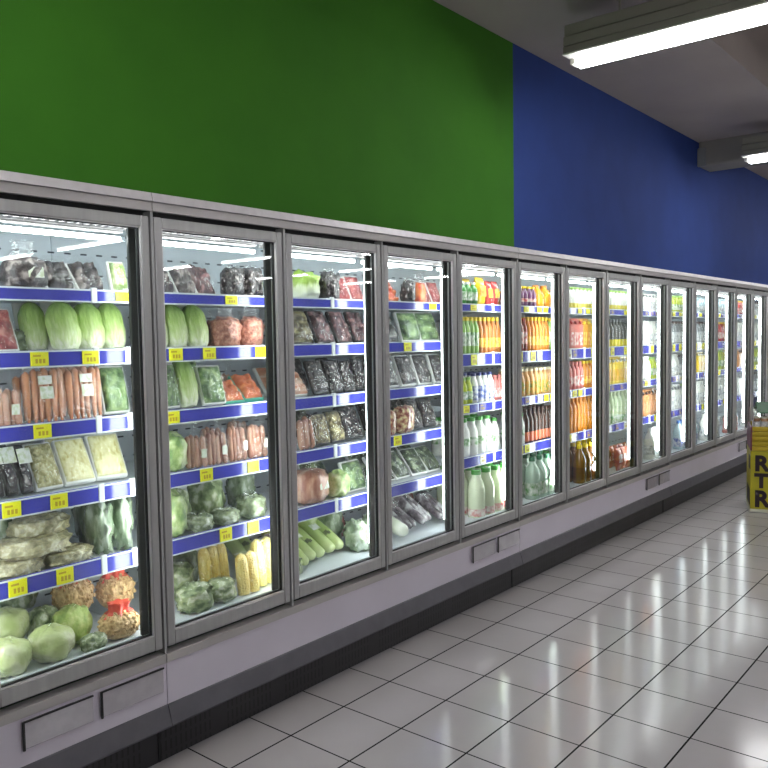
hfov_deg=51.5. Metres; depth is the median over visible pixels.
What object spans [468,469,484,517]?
milk bottle
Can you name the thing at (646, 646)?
floor
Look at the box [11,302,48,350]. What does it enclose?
cabbage
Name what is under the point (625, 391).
bottle
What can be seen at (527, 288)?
bottle
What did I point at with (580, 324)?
carton
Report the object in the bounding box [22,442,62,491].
tray
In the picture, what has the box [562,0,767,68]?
lamp
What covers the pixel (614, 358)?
carton
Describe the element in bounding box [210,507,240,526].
greens
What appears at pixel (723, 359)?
bottle
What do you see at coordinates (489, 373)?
bottle
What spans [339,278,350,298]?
tray
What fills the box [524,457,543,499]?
jug
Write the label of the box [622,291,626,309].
bottle
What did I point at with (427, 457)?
tray
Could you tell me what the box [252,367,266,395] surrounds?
tray
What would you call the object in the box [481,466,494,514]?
milk bottle
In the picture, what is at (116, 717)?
display cabinet
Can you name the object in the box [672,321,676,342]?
bottle
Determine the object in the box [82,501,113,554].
bag
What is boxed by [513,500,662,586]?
grille
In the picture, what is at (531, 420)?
bottle
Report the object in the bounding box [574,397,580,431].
bottle
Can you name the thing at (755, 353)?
bottle
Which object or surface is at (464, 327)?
bottle
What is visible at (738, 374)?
carton
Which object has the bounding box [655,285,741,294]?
grille
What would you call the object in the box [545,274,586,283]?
light
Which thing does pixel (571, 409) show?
bottle
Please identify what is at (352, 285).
tray
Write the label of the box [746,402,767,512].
bin
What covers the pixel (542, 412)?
bottle
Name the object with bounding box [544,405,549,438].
bottle
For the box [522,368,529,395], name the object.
bottle
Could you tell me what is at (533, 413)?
bottle
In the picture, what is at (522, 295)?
bottle
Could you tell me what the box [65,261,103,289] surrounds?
tray
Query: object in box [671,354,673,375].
bottle
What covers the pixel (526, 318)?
bottle
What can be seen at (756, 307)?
bottle
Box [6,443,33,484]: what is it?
tray
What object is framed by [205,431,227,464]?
bag
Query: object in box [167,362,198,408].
cabbage
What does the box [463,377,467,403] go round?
bottle
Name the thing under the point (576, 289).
bottle
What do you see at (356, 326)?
tray
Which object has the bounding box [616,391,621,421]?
bottle
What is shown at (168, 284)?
tray
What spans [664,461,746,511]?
grille
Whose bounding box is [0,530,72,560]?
bag
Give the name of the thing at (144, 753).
grille
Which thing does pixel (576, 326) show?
carton
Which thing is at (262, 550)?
corn
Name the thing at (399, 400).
tray
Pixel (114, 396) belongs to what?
tray
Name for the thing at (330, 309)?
shelf
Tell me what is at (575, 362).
bottle
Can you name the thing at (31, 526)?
bag
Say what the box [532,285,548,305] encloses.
jug
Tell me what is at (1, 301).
shelf
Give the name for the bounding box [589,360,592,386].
bottle
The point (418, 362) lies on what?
tray
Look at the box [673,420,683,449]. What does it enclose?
jug
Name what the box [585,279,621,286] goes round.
light
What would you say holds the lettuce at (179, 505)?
on the display cabinet at (219, 679)
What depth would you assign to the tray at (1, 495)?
2.62 m
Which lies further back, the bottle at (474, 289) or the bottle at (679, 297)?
the bottle at (679, 297)
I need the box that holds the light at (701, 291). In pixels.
[701,291,720,295]
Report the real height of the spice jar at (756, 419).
0.124 m
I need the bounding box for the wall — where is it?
[0,0,767,709]
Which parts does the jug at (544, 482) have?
handle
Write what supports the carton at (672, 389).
on the display cabinet at (695, 469)
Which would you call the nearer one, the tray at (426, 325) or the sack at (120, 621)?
the sack at (120, 621)
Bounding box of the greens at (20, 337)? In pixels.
[14,329,27,350]
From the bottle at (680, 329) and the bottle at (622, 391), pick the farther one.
the bottle at (680, 329)
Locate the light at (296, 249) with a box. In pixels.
[259,245,355,262]
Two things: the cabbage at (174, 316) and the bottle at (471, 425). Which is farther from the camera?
the bottle at (471, 425)
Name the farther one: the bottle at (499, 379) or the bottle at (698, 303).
the bottle at (698, 303)
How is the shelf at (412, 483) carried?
attached to the display cabinet at (219, 679)
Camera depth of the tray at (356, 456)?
4.35 m
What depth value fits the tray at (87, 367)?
3.04 m
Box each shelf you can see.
[0,300,51,303]
[0,485,87,500]
[0,558,92,580]
[15,415,69,424]
[53,412,93,418]
[66,394,307,415]
[69,537,121,557]
[72,492,324,550]
[82,480,118,486]
[111,444,319,480]
[114,303,263,308]
[296,425,441,446]
[307,384,431,395]
[314,308,416,311]
[324,469,442,500]
[428,448,442,461]
[430,400,441,408]
[472,312,538,314]
[533,314,620,315]
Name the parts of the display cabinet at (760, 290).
panel, price rail, price rail, price rail, door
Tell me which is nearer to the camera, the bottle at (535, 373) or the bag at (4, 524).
the bag at (4, 524)
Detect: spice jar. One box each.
[754,416,759,431]
[761,417,767,431]
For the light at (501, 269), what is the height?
0.030 m
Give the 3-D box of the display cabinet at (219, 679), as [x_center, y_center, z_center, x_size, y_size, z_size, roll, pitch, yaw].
[-0.287,0.276,3.937,0.764,2.018,2.550,2,4,39]
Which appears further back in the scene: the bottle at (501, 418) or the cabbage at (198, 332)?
the bottle at (501, 418)
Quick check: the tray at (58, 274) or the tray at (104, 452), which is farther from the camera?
the tray at (104, 452)
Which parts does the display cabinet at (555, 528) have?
panel, roof panel, price rail, price rail, price rail, price rail, door, door, door sill, panel, price rail, price rail, price rail, price rail, door, door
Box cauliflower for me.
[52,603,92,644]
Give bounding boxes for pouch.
[474,277,485,303]
[484,281,492,303]
[490,281,499,304]
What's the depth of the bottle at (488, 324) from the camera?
4.79 m
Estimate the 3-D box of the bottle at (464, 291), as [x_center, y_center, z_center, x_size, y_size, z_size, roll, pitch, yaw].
[0.449,-0.518,4.588,0.055,0.143,0.056,2,4,38]
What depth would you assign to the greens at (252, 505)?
3.39 m
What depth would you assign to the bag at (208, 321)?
3.40 m
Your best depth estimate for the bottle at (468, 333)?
4.61 m
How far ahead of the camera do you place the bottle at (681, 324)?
7.40 m
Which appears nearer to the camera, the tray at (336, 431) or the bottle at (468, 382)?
the tray at (336, 431)
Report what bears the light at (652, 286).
attached to the display cabinet at (695, 469)
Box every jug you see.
[522,454,528,468]
[522,463,526,497]
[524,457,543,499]
[530,452,536,462]
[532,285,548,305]
[536,455,550,497]
[537,450,543,460]
[540,286,550,306]
[543,453,553,494]
[644,428,658,459]
[651,427,659,457]
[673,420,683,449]
[696,423,700,443]
[698,413,707,440]
[717,416,722,436]
[740,410,744,426]
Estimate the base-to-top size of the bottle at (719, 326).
0.215 m
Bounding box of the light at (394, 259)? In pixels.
[357,255,432,269]
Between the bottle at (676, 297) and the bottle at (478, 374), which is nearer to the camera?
the bottle at (478, 374)
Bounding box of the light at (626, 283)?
[622,282,651,289]
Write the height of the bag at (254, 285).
0.146 m
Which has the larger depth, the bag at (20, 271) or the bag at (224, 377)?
the bag at (224, 377)
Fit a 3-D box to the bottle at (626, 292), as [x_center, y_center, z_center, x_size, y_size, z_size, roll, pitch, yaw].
[1.950,-0.662,6.412,0.061,0.164,0.062,2,4,36]
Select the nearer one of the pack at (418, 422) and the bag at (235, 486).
the bag at (235, 486)
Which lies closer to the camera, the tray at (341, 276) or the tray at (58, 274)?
the tray at (58, 274)
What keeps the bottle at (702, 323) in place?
on the display cabinet at (695, 469)
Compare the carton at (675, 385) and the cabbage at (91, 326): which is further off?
the carton at (675, 385)
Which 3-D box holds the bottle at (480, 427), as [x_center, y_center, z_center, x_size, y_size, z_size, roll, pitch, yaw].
[0.570,0.306,4.785,0.080,0.230,0.083,2,4,39]
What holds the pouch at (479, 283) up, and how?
on the display cabinet at (219, 679)
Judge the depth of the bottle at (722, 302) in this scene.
8.31 m
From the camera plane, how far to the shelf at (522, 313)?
5.45 m
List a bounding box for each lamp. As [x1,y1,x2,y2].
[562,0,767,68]
[741,134,767,163]
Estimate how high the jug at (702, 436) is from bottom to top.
0.259 m
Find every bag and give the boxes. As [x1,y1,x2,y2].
[0,256,47,286]
[0,388,22,425]
[0,519,11,539]
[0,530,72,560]
[0,556,45,579]
[5,511,70,538]
[12,373,52,420]
[21,367,63,423]
[43,542,93,566]
[53,366,86,416]
[71,505,85,542]
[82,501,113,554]
[106,497,133,550]
[173,561,194,599]
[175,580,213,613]
[184,434,207,468]
[200,427,220,437]
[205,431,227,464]
[207,320,211,345]
[208,576,236,603]
[209,316,242,345]
[220,267,244,294]
[221,373,230,380]
[225,474,255,506]
[226,425,247,461]
[227,420,246,440]
[240,316,264,344]
[242,267,263,295]
[245,424,267,458]
[296,416,314,449]
[297,468,328,504]
[299,557,302,574]
[317,512,343,539]
[319,270,339,298]
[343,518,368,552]
[362,512,367,521]
[392,501,415,528]
[393,494,430,523]
[400,279,415,301]
[414,490,442,519]
[415,282,425,301]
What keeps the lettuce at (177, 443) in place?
on the display cabinet at (219, 679)
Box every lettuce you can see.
[169,431,187,471]
[171,489,187,536]
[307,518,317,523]
[328,468,350,496]
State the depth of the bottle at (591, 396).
5.94 m
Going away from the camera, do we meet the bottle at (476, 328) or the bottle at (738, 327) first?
the bottle at (476, 328)
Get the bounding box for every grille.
[0,214,126,230]
[84,733,158,767]
[160,570,511,760]
[162,232,499,269]
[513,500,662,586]
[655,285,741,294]
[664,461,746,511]
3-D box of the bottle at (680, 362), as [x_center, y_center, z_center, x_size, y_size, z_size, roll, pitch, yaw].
[2.728,-0.175,7.385,0.071,0.194,0.073,2,5,42]
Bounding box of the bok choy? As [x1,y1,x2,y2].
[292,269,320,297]
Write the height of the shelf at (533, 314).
0.018 m
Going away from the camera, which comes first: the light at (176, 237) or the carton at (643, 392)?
the light at (176, 237)
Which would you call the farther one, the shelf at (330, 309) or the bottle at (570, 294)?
the bottle at (570, 294)
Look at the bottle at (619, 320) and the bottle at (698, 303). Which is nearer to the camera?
the bottle at (619, 320)
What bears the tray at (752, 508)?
on the bin
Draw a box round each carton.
[569,318,573,348]
[570,318,578,347]
[575,319,582,347]
[579,319,586,347]
[583,319,590,347]
[588,319,592,346]
[609,357,615,383]
[609,359,611,384]
[612,357,619,383]
[616,357,622,382]
[620,356,626,382]
[623,356,627,381]
[643,294,648,309]
[643,295,645,309]
[643,389,648,415]
[643,392,644,416]
[645,389,651,414]
[646,294,651,310]
[648,388,654,413]
[649,294,654,310]
[652,294,657,310]
[652,388,656,413]
[671,385,676,408]
[671,387,674,409]
[674,384,679,408]
[677,384,682,407]
[696,352,700,372]
[697,352,703,371]
[700,352,705,371]
[737,349,741,366]
[737,374,740,394]
[738,374,742,393]
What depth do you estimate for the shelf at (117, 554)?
2.88 m
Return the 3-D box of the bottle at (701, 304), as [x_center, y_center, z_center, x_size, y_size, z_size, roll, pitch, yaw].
[3.084,-0.763,7.798,0.076,0.164,0.078,2,5,43]
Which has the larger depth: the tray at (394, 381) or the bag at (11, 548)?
the tray at (394, 381)
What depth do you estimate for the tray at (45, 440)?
3.00 m
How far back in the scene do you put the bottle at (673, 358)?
7.24 m
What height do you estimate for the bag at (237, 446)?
0.208 m
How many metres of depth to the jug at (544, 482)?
5.17 m
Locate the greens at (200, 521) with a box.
[185,512,214,532]
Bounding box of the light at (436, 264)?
[433,263,494,275]
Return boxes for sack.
[50,579,95,609]
[95,569,135,607]
[97,598,139,639]
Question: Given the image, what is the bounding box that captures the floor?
[149,471,767,767]
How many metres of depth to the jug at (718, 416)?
7.95 m
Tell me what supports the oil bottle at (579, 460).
on the display cabinet at (555, 528)
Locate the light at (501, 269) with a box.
[499,268,654,285]
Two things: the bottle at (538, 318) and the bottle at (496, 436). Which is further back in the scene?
the bottle at (538, 318)
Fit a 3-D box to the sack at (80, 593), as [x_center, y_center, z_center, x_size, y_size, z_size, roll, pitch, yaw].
[-1.141,0.752,2.921,0.153,0.173,0.160,-3,4,-27]
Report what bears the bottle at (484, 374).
on the display cabinet at (219, 679)
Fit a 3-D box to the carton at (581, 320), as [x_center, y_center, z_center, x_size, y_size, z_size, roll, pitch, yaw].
[1.439,-0.363,5.802,0.072,0.226,0.066,2,4,39]
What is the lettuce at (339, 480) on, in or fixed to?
on the display cabinet at (219, 679)
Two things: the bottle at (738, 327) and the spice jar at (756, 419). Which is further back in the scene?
the bottle at (738, 327)
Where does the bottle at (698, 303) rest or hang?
on the display cabinet at (695, 469)
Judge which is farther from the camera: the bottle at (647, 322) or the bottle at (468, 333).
the bottle at (647, 322)
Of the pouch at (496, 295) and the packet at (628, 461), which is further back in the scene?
the packet at (628, 461)
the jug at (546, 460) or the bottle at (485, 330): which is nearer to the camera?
the bottle at (485, 330)
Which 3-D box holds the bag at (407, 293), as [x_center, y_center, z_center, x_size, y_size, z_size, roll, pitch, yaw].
[0.129,-0.493,4.220,0.082,0.148,0.090,2,4,40]
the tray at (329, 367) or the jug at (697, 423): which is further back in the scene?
the jug at (697, 423)
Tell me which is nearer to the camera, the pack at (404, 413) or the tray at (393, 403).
the pack at (404, 413)
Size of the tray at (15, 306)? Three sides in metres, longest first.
0.185 x 0.081 x 0.011 m
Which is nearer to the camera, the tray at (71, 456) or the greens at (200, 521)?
the tray at (71, 456)
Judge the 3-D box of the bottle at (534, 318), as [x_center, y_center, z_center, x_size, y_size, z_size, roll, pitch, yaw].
[0.996,-0.326,5.257,0.047,0.232,0.049,2,5,42]
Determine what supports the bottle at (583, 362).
on the display cabinet at (555, 528)
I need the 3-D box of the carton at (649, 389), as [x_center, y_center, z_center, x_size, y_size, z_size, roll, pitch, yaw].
[2.293,0.154,6.863,0.076,0.230,0.069,2,5,43]
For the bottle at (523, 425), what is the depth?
5.13 m
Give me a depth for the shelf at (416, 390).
4.12 m
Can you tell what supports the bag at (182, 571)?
on the display cabinet at (219, 679)
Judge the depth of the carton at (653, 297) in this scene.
6.78 m
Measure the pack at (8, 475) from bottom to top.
0.174 m
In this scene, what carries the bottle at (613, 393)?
on the display cabinet at (555, 528)
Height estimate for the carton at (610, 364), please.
0.216 m
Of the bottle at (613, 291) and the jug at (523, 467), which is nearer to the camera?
the jug at (523, 467)
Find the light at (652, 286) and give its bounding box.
[652,286,677,292]
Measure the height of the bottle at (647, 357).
0.205 m
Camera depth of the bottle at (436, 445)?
4.74 m
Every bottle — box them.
[431,416,442,455]
[437,465,442,504]
[462,281,466,302]
[463,317,465,353]
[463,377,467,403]
[464,418,469,456]
[464,469,467,514]
[465,282,471,303]
[465,317,470,352]
[465,377,472,403]
[465,467,474,484]
[467,417,477,455]
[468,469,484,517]
[469,317,474,352]
[470,282,477,303]
[470,373,477,402]
[473,317,478,352]
[475,416,485,453]
[476,372,483,401]
[477,317,483,352]
[481,372,488,401]
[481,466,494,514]
[482,317,487,352]
[482,414,492,451]
[486,317,491,351]
[487,371,493,400]
[490,464,503,511]
[491,317,496,351]
[491,417,499,449]
[493,375,498,399]
[495,317,500,351]
[497,374,501,399]
[499,412,502,443]
[499,462,504,508]
[521,286,523,305]
[521,318,523,350]
[522,286,527,305]
[522,318,526,350]
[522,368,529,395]
[522,369,524,395]
[522,413,524,443]
[523,409,528,443]
[525,317,530,350]
[526,287,531,305]
[527,368,534,394]
[527,408,533,442]
[529,317,534,349]
[530,287,535,305]
[531,407,537,440]
[533,317,538,349]
[533,368,539,394]
[534,287,543,305]
[536,407,541,440]
[536,460,546,497]
[537,317,541,349]
[537,367,544,393]
[540,317,545,349]
[540,406,545,439]
[542,367,548,392]
[544,317,548,349]
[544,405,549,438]
[547,318,551,348]
[547,366,551,392]
[548,405,551,437]
[569,287,571,306]
[569,362,571,389]
[570,287,575,307]
[570,362,575,389]
[570,398,576,432]
[570,403,572,432]
[570,442,576,457]
[570,451,574,481]
[573,445,589,483]
[574,287,579,307]
[574,361,579,388]
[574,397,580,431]
[578,288,583,307]
[578,361,583,387]
[578,397,583,430]
[581,361,586,387]
[582,288,587,307]
[582,396,587,429]
[582,443,594,481]
[585,360,590,387]
[586,288,591,307]
[586,396,591,428]
[588,442,595,479]
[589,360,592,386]
[590,395,592,427]
[609,290,613,308]
[609,319,612,346]
[609,392,613,423]
[611,319,616,345]
[612,290,616,308]
[612,391,617,422]
[614,319,619,345]
[615,291,619,308]
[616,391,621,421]
[618,291,623,309]
[618,319,622,345]
[620,390,625,420]
[621,319,625,345]
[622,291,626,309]
[623,390,627,419]
[624,319,627,345]
[625,291,627,309]
[643,321,647,344]
[643,356,647,379]
[646,321,650,344]
[646,356,650,378]
[649,321,653,344]
[649,357,653,378]
[652,321,656,343]
[652,357,656,377]
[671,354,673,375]
[672,295,676,311]
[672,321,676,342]
[672,327,673,343]
[672,354,675,375]
[674,354,678,374]
[675,296,679,311]
[675,321,679,342]
[677,355,681,374]
[678,296,682,311]
[678,321,681,342]
[679,354,682,374]
[680,321,682,342]
[696,322,699,341]
[696,381,699,403]
[697,297,699,311]
[698,298,702,312]
[698,322,702,341]
[698,381,701,402]
[699,380,704,402]
[701,298,705,312]
[701,322,704,341]
[718,299,722,312]
[718,322,721,340]
[718,350,721,369]
[718,377,721,398]
[720,322,724,340]
[720,350,724,368]
[720,377,723,397]
[721,299,724,312]
[722,412,726,432]
[736,414,737,430]
[737,301,740,313]
[737,322,740,339]
[739,322,742,339]
[754,302,757,314]
[754,322,757,339]
[754,348,757,364]
[754,372,756,390]
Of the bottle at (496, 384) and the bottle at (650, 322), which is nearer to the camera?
the bottle at (496, 384)
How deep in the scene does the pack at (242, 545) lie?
3.65 m
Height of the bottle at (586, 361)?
0.205 m
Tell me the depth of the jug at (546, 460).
5.24 m
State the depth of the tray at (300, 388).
3.69 m
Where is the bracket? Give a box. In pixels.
[697,147,705,166]
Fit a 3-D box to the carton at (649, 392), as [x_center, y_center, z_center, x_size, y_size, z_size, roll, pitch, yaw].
[2.247,0.158,6.807,0.076,0.230,0.069,2,4,37]
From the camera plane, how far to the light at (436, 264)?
4.54 m
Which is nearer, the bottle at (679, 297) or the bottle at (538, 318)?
the bottle at (538, 318)
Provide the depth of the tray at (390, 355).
4.56 m
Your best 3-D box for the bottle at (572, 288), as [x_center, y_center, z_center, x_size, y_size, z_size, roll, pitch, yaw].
[1.340,-0.608,5.673,0.061,0.164,0.062,2,4,37]
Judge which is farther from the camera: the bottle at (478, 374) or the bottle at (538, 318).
the bottle at (538, 318)
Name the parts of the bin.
panel, post, panel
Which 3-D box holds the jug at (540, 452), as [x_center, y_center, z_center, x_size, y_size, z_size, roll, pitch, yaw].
[1.073,0.587,5.402,0.129,0.270,0.092,2,5,43]
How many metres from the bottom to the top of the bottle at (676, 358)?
0.205 m
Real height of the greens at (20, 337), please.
0.096 m
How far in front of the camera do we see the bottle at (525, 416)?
5.17 m
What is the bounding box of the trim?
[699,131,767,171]
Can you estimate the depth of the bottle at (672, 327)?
7.17 m
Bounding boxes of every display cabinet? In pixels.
[0,170,171,767]
[50,193,522,760]
[424,248,671,586]
[592,271,754,511]
[696,283,767,428]
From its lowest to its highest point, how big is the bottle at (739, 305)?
0.164 m
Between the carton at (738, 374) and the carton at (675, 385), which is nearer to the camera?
the carton at (675, 385)
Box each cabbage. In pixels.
[0,592,38,608]
[0,606,29,637]
[0,635,32,677]
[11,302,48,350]
[26,604,57,637]
[27,622,75,662]
[38,302,80,349]
[67,302,104,348]
[80,631,106,652]
[94,303,125,348]
[165,304,187,346]
[165,320,167,346]
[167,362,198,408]
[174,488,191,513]
[176,305,208,346]
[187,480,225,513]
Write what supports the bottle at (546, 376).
on the display cabinet at (555, 528)
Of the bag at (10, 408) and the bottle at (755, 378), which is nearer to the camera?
the bag at (10, 408)
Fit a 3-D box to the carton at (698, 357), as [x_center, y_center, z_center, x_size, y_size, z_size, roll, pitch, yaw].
[3.045,-0.208,7.768,0.083,0.205,0.076,2,4,38]
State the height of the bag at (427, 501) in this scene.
0.139 m
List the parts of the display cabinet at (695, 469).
panel, roof panel, price rail, price rail, price rail, price rail, door, door, panel, price rail, price rail, price rail, price rail, door, door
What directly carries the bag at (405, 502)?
on the display cabinet at (219, 679)
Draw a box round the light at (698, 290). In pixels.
[676,288,700,294]
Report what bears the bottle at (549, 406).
on the display cabinet at (555, 528)
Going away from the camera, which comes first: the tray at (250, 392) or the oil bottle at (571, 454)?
the tray at (250, 392)
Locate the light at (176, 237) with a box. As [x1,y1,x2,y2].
[162,235,256,253]
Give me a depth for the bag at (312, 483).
3.66 m
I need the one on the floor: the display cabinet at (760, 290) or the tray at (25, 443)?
the display cabinet at (760, 290)
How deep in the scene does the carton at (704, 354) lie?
7.86 m
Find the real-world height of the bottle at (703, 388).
0.230 m
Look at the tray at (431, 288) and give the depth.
4.45 m
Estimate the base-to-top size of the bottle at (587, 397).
0.264 m
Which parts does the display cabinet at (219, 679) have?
door, panel, roof panel, price rail, price rail, price rail, price rail, price rail, door, door sill, panel, price rail, price rail, price rail, price rail, price rail, door, price rail, price rail, price rail, price rail, door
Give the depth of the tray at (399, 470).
4.30 m
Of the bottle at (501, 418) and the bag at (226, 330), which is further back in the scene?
the bottle at (501, 418)
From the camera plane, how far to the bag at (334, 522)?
3.97 m
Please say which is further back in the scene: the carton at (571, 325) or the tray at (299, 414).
the carton at (571, 325)
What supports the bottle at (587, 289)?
on the display cabinet at (555, 528)
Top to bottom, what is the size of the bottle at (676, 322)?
0.215 m
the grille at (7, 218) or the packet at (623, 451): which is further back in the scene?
the packet at (623, 451)
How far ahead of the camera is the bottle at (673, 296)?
7.21 m
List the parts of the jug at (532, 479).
handle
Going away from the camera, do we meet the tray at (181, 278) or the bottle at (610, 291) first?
the tray at (181, 278)
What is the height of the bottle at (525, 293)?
0.143 m
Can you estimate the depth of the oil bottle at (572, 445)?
5.76 m
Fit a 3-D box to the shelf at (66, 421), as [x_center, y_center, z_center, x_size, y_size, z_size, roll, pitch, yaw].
[-1.561,0.166,2.466,0.458,0.018,1.192,2,4,39]
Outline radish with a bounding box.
[392,516,408,536]
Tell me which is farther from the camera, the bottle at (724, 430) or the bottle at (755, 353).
the bottle at (755, 353)
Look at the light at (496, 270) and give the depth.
5.02 m
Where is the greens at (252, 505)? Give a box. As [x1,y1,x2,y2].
[234,493,267,519]
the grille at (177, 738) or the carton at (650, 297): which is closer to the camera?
the grille at (177, 738)
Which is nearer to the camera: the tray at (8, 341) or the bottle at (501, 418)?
the tray at (8, 341)
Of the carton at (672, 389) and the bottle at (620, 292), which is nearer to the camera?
the bottle at (620, 292)
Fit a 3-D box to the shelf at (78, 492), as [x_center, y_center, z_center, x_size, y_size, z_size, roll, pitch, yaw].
[-1.557,0.403,2.480,0.458,0.018,1.192,2,4,39]
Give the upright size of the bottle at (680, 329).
0.215 m
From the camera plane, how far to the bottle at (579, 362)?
5.77 m
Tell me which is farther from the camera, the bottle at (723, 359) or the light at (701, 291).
the bottle at (723, 359)
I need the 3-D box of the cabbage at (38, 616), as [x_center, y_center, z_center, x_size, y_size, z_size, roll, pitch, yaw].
[-1.197,0.842,2.796,0.136,0.131,0.114,2,4,40]
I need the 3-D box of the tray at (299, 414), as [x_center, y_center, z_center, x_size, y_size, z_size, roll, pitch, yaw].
[-0.423,0.189,4.085,0.155,0.177,0.140,2,4,36]
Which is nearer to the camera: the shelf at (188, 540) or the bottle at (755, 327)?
the shelf at (188, 540)
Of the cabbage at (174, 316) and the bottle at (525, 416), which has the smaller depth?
the cabbage at (174, 316)
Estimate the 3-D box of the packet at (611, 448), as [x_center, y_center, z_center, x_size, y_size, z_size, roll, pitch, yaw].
[1.788,0.572,6.270,0.050,0.173,0.086,2,4,38]
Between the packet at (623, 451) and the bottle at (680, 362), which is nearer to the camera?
the packet at (623, 451)
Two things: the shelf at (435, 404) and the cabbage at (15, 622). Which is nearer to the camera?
the cabbage at (15, 622)
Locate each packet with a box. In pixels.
[609,445,613,467]
[614,447,622,470]
[620,446,626,468]
[624,445,629,467]
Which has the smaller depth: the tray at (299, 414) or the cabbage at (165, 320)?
the cabbage at (165, 320)
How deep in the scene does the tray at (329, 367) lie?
3.83 m
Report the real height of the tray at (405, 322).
0.164 m
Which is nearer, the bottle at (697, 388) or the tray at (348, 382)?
the tray at (348, 382)
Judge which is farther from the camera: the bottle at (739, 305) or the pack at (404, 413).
the bottle at (739, 305)
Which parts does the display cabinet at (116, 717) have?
roof panel, panel, price rail, price rail, price rail, price rail, price rail, door sill, panel, price rail, price rail, price rail, price rail, price rail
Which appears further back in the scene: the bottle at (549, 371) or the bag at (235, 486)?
the bottle at (549, 371)
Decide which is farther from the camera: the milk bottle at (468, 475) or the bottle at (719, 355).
the bottle at (719, 355)
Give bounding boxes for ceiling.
[433,0,767,179]
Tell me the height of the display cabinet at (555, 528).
2.018 m
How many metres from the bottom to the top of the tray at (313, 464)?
0.158 m
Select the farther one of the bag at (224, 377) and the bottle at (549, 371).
the bottle at (549, 371)
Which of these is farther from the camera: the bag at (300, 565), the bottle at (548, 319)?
the bottle at (548, 319)
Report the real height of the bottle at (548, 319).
0.226 m
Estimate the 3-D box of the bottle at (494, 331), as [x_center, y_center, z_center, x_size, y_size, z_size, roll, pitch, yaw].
[0.662,-0.294,4.852,0.047,0.226,0.049,2,4,39]
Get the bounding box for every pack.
[0,444,18,496]
[0,451,4,497]
[13,446,33,493]
[198,543,229,581]
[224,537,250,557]
[235,550,259,595]
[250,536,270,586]
[298,520,343,552]
[298,526,324,560]
[299,548,308,565]
[390,410,396,434]
[393,404,414,433]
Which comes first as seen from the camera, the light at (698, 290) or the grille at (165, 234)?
the grille at (165, 234)
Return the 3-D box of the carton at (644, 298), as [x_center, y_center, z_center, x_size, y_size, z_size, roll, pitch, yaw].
[2.140,-0.677,6.644,0.076,0.159,0.069,2,4,38]
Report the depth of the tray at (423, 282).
4.44 m
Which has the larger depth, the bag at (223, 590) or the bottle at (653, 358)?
the bottle at (653, 358)
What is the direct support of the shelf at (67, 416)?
attached to the display cabinet at (116, 717)
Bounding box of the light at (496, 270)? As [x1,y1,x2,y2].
[495,269,544,279]
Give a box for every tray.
[0,309,18,350]
[0,473,4,497]
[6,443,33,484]
[11,303,23,328]
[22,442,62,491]
[38,302,53,349]
[41,436,72,466]
[44,261,74,288]
[51,437,95,486]
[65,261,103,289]
[84,433,127,481]
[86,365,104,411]
[97,365,129,414]
[105,261,127,289]
[164,268,173,291]
[165,266,195,292]
[167,363,179,408]
[180,264,215,293]
[189,361,195,368]
[194,365,225,405]
[222,379,244,404]
[224,398,244,404]
[227,373,263,402]
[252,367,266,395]
[293,310,313,343]
[294,359,308,391]
[295,372,307,396]
[295,393,307,396]
[296,410,307,421]
[297,462,316,469]
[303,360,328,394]
[304,311,333,343]
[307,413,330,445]
[315,358,327,370]
[316,461,327,473]
[320,360,342,393]
[322,410,344,443]
[325,311,351,342]
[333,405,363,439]
[334,359,354,392]
[337,459,365,492]
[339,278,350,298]
[341,276,351,298]
[341,276,363,299]
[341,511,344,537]
[343,311,364,342]
[344,453,366,477]
[347,358,365,390]
[352,355,364,370]
[355,403,365,430]
[362,456,394,481]
[388,282,398,300]
[389,317,398,341]
[389,353,404,383]
[389,357,398,387]
[390,355,415,386]
[390,399,398,409]
[391,451,409,480]
[393,312,420,340]
[394,444,410,450]
[397,398,409,405]
[397,448,426,475]
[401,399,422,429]
[408,354,431,384]
[413,282,430,301]
[413,312,438,340]
[413,445,440,472]
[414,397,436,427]
[423,282,433,301]
[423,282,440,302]
[425,354,441,383]
[746,498,767,512]
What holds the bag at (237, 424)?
on the display cabinet at (219, 679)
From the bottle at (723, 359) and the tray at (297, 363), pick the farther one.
the bottle at (723, 359)
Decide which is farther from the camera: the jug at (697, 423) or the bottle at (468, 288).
the jug at (697, 423)
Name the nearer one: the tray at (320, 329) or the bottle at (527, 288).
the tray at (320, 329)
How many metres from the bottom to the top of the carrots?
0.214 m
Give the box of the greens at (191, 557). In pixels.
[173,550,198,581]
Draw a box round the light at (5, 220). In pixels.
[0,218,122,241]
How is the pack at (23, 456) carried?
on the display cabinet at (116, 717)

